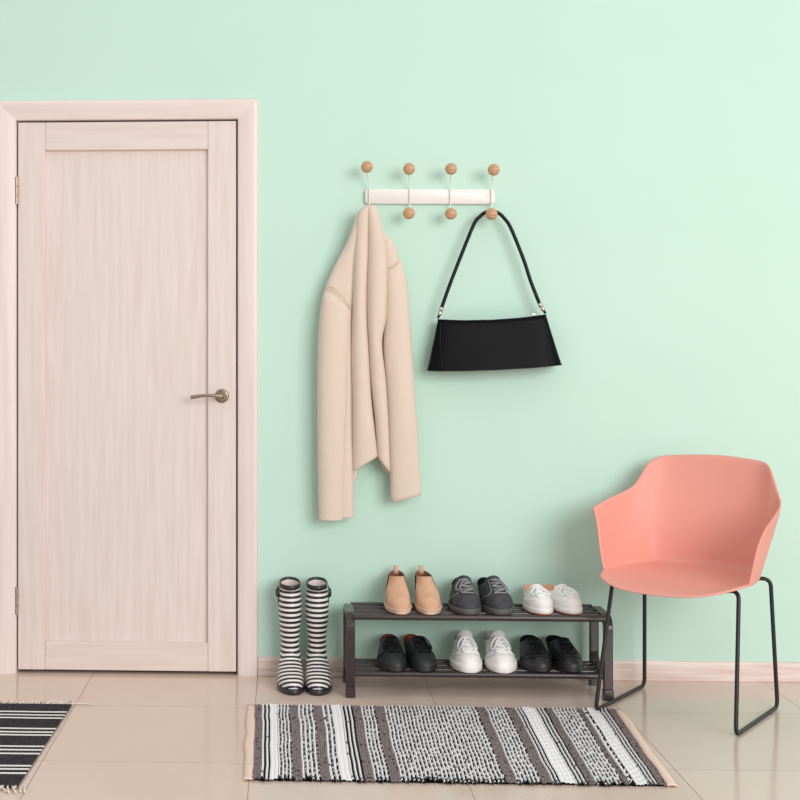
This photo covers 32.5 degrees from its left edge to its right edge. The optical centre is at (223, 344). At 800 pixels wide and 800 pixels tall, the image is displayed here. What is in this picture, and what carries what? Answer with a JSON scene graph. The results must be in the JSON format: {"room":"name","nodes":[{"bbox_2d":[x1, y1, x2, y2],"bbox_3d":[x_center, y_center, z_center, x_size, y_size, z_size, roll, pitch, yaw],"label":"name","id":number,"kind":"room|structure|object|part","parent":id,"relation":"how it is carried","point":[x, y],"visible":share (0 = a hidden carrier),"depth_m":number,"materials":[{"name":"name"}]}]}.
{"room":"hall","nodes":[
{"label":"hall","id":0,"kind":"room"},
{"bbox_2d":[0,0,799,661],"bbox_3d":[0.475,-0.250,4.944,9.500,2.900,0.120,0,0,3],"label":"wall","id":1,"kind":"structure","parent":0,"point":[646,153],"depth_m":4.86,"materials":[{"name":"green paint"}]},
{"bbox_2d":[0,99,257,676],"bbox_3d":[-0.354,0.154,4.944,0.955,2.092,0.154,0,0,3],"label":"door","id":2,"kind":"structure","parent":1,"relation":"in","point":[129,228],"depth_m":4.93,"materials":[{"name":"beige wood"}]},
{"bbox_3d":[-0.797,0.154,4.932,0.071,2.092,0.018,0,0,3],"label":"casing","id":3,"kind":"part","parent":2,"relation":"part of","materials":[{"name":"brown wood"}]},
{"bbox_3d":[-0.356,1.136,4.943,0.596,0.104,0.037,0,0,3],"label":"rail","id":4,"kind":"part","parent":2,"relation":"part of","materials":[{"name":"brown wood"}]},
{"bbox_3d":[-0.356,-0.763,4.943,0.596,0.102,0.037,0,0,3],"label":"rail","id":5,"kind":"part","parent":2,"relation":"part of","materials":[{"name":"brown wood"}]},
{"bbox_3d":[-0.355,0.186,4.949,0.607,1.806,0.016,0,0,3],"label":"panel","id":6,"kind":"part","parent":2,"relation":"part of","materials":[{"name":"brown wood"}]},
{"bbox_3d":[-0.355,-0.857,4.912,0.955,0.071,0.018,0,0,3],"label":"casing","id":7,"kind":"part","parent":2,"relation":"part of","materials":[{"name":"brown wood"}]},
{"bbox_3d":[-0.059,0.186,4.880,0.120,0.021,0.052,0,0,3],"label":"lever","id":8,"kind":"part","parent":2,"relation":"part of","materials":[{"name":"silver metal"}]},
{"bbox_3d":[0.086,0.154,4.892,0.071,2.092,0.018,0,0,3],"label":"casing","id":9,"kind":"part","parent":2,"relation":"part of","materials":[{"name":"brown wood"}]},
{"bbox_2d":[361,161,499,219],"bbox_3d":[0.733,-0.548,4.819,0.489,0.211,0.102,0,0,3],"label":"coat rack","id":10,"kind":"object","parent":1,"relation":"attached to","point":[409,196],"visible":0.95,"depth_m":4.85,"materials":[{"name":"white paint"}]},
{"bbox_3d":[0.508,-0.633,4.798,0.042,0.042,0.039,0,0,3],"label":"knob","id":11,"kind":"part","parent":10,"relation":"part of","materials":[{"name":"brown wood"}]},
{"bbox_3d":[0.515,-0.552,4.831,0.009,0.165,0.062,0,0,12],"label":"rod","id":12,"kind":"part","parent":10,"relation":"part of","materials":[{"name":"white paint"}]},
{"bbox_2d":[317,205,420,520],"bbox_3d":[0.517,0.066,4.806,0.370,1.118,0.111,0,0,3],"label":"coat","id":13,"kind":"object","parent":10,"relation":"hanging from","point":[366,404],"visible":1,"depth_m":4.78,"materials":[{"name":"beige fabric"}]},
{"bbox_3d":[0.661,-0.546,4.824,0.007,0.161,0.062,0,0,11],"label":"rod","id":14,"kind":"part","parent":10,"relation":"part of","materials":[{"name":"white paint"}]},
{"bbox_3d":[0.657,-0.468,4.797,0.042,0.042,0.039,0,0,3],"label":"knob","id":15,"kind":"part","parent":10,"relation":"part of","materials":[{"name":"brown wood"}]},
{"bbox_3d":[0.657,-0.625,4.791,0.042,0.042,0.039,0,0,3],"label":"knob","id":16,"kind":"part","parent":10,"relation":"part of","materials":[{"name":"brown wood"}]},
{"bbox_3d":[0.808,-0.545,4.817,0.006,0.162,0.061,0,0,8],"label":"rod","id":17,"kind":"part","parent":10,"relation":"part of","materials":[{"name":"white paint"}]},
{"bbox_3d":[0.805,-0.466,4.790,0.042,0.042,0.039,0,0,3],"label":"knob","id":18,"kind":"part","parent":10,"relation":"part of","materials":[{"name":"brown wood"}]},
{"bbox_3d":[0.805,-0.624,4.784,0.042,0.042,0.039,0,0,3],"label":"knob","id":19,"kind":"part","parent":10,"relation":"part of","materials":[{"name":"brown wood"}]},
{"bbox_3d":[0.953,-0.542,4.811,0.012,0.160,0.061,0,0,3],"label":"rod","id":20,"kind":"part","parent":10,"relation":"part of","materials":[{"name":"white paint"}]},
{"bbox_3d":[0.948,-0.464,4.784,0.042,0.042,0.039,0,0,3],"label":"knob","id":21,"kind":"part","parent":10,"relation":"part of","materials":[{"name":"brown wood"}]},
{"bbox_3d":[0.955,-0.620,4.778,0.042,0.042,0.039,0,0,3],"label":"knob","id":22,"kind":"part","parent":10,"relation":"part of","materials":[{"name":"brown wood"}]},
{"bbox_2d":[426,210,561,372],"bbox_3d":[0.961,-0.193,4.803,0.476,0.581,0.099,0,0,3],"label":"handbag","id":23,"kind":"object","parent":10,"relation":"hanging from","point":[523,342],"visible":1,"depth_m":4.78,"materials":[{"name":"black leather"}]},
{"bbox_2d":[258,656,799,682],"bbox_3d":[2.670,1.165,4.776,5.098,0.070,0.016,0,0,3],"label":"baseboard","id":24,"kind":"structure","parent":1,"relation":"attached to","point":[623,670],"depth_m":4.82,"materials":[{"name":"beige wood"}]},
{"bbox_2d":[0,669,799,799],"bbox_3d":[0.351,1.225,2.211,9.500,0.050,5.850,0,0,3],"label":"floor","id":25,"kind":"structure","parent":0,"point":[143,735],"depth_m":4.17,"materials":[{"name":"beige tile"}]},
{"bbox_2d":[0,699,91,793],"bbox_3d":[-1.038,1.194,4.095,1.161,0.012,0.943,0,0,3],"label":"woven rug","id":26,"kind":"object","parent":25,"relation":"on","point":[25,729],"visible":1,"depth_m":4.15,"materials":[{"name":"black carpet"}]},
{"bbox_2d":[275,577,303,695],"bbox_3d":[0.232,1.016,4.740,0.097,0.368,0.247,0,0,0],"label":"rubber boot","id":27,"kind":"object","parent":25,"relation":"on","point":[290,680],"visible":1,"depth_m":4.75,"materials":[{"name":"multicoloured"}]},
{"bbox_2d":[305,577,331,695],"bbox_3d":[0.330,1.016,4.736,0.097,0.368,0.247,0,0,3],"label":"rubber boot","id":28,"kind":"object","parent":25,"relation":"on","point":[318,674],"visible":1,"depth_m":4.74,"materials":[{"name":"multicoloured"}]},
{"bbox_2d":[243,703,677,786],"bbox_3d":[0.672,1.194,4.069,1.227,0.012,0.786,0,0,3],"label":"rag rug","id":29,"kind":"object","parent":25,"relation":"on","point":[604,747],"visible":1,"depth_m":4.02,"materials":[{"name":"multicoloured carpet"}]},
{"bbox_2d":[343,602,613,700],"bbox_3d":[0.870,1.058,4.688,0.901,0.284,0.242,0,0,3],"label":"shoe rack","id":30,"kind":"object","parent":25,"relation":"on","point":[353,667],"visible":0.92,"depth_m":4.59,"materials":[{"name":"brown metal"}]},
{"bbox_3d":[0.436,1.106,4.714,0.026,0.051,0.201,0,0,3],"label":"rail","id":31,"kind":"part","parent":30,"relation":"part of","materials":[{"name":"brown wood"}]},
{"bbox_3d":[0.436,1.048,4.709,0.031,0.264,0.230,0,0,3],"label":"frame","id":32,"kind":"part","parent":30,"relation":"part of","materials":[{"name":"brown metal"}]},
{"bbox_2d":[377,634,406,671],"bbox_3d":[0.583,1.063,4.721,0.102,0.100,0.266,0,0,1],"label":"shoe","id":33,"kind":"object","parent":30,"relation":"on","point":[391,657],"visible":1,"depth_m":4.64,"materials":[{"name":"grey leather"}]},
{"bbox_2d":[384,565,411,614],"bbox_3d":[0.604,0.852,4.710,0.095,0.128,0.265,0,0,3],"label":"boot","id":34,"kind":"object","parent":30,"relation":"on","point":[397,598],"visible":1,"depth_m":4.67,"materials":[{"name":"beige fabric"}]},
{"bbox_2d":[404,634,436,671],"bbox_3d":[0.684,1.063,4.719,0.102,0.100,0.266,0,0,-5],"label":"shoe","id":35,"kind":"object","parent":30,"relation":"on","point":[420,657],"visible":0.99,"depth_m":4.64,"materials":[{"name":"grey leather"}]},
{"bbox_2d":[414,565,441,614],"bbox_3d":[0.708,0.852,4.706,0.095,0.128,0.265,0,0,1],"label":"boot","id":36,"kind":"object","parent":30,"relation":"on","point":[427,601],"visible":1,"depth_m":4.66,"materials":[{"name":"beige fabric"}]},
{"bbox_2d":[448,575,480,614],"bbox_3d":[0.836,0.860,4.710,0.111,0.112,0.268,0,0,3],"label":"shoe","id":37,"kind":"object","parent":30,"relation":"on","point":[464,599],"visible":1,"depth_m":4.62,"materials":[{"name":"black fabric"}]},
{"bbox_2d":[450,630,481,672],"bbox_3d":[0.840,1.054,4.711,0.109,0.119,0.272,0,0,4],"label":"shoe","id":38,"kind":"object","parent":30,"relation":"on","point":[465,656],"visible":1,"depth_m":4.63,"materials":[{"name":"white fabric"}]},
{"bbox_2d":[477,575,513,614],"bbox_3d":[0.944,0.860,4.707,0.111,0.112,0.269,0,0,-4],"label":"shoe","id":39,"kind":"object","parent":30,"relation":"on","point":[495,599],"visible":0.96,"depth_m":4.63,"materials":[{"name":"black fabric"}]},
{"bbox_2d":[484,630,516,673],"bbox_3d":[0.959,1.054,4.706,0.109,0.119,0.272,0,0,2],"label":"shoe","id":40,"kind":"object","parent":30,"relation":"on","point":[499,657],"visible":1,"depth_m":4.63,"materials":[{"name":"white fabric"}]},
{"bbox_2d":[519,635,551,672],"bbox_3d":[1.078,1.066,4.703,0.104,0.095,0.249,0,0,1],"label":"shoe","id":41,"kind":"object","parent":30,"relation":"on","point":[534,657],"visible":1,"depth_m":4.63,"materials":[{"name":"black leather"}]},
{"bbox_2d":[523,584,552,614],"bbox_3d":[1.084,0.873,4.694,0.095,0.086,0.236,0,0,0],"label":"sneaker","id":42,"kind":"object","parent":30,"relation":"on","point":[537,599],"visible":1,"depth_m":4.61,"materials":[{"name":"white leather"}]},
{"bbox_2d":[543,584,582,614],"bbox_3d":[1.177,0.873,4.694,0.095,0.086,0.236,0,0,-12],"label":"sneaker","id":43,"kind":"object","parent":30,"relation":"on","point":[566,600],"visible":0.84,"depth_m":4.62,"materials":[{"name":"white leather"}]},
{"bbox_2d":[546,635,583,672],"bbox_3d":[1.185,1.066,4.700,0.104,0.095,0.249,0,0,-4],"label":"shoe","id":44,"kind":"object","parent":30,"relation":"on","point":[564,656],"visible":0.96,"depth_m":4.63,"materials":[{"name":"black leather"}]},
{"bbox_3d":[1.303,1.106,4.674,0.026,0.051,0.201,0,0,3],"label":"rail","id":45,"kind":"part","parent":30,"relation":"part of","materials":[{"name":"brown metal"}]},
{"bbox_3d":[1.303,1.048,4.670,0.031,0.264,0.230,0,0,3],"label":"frame","id":46,"kind":"part","parent":30,"relation":"part of","materials":[{"name":"brown metal"}]},
{"bbox_2d":[593,454,780,735],"bbox_3d":[1.520,0.789,4.429,0.599,0.821,0.588,0,0,39],"label":"armchair","id":47,"kind":"object","parent":25,"relation":"on","point":[693,525],"visible":1,"depth_m":4.57,"materials":[{"name":"pink plastic"}]},
{"bbox_3d":[1.413,0.982,4.522,0.184,0.437,0.426,0,0,39],"label":"sled leg","id":48,"kind":"part","parent":47,"relation":"part of","materials":[{"name":"black metal"}]},
{"bbox_3d":[1.631,0.982,4.348,0.184,0.437,0.426,0,0,39],"label":"sled leg","id":49,"kind":"part","parent":47,"relation":"part of","materials":[{"name":"black metal"}]}
]}

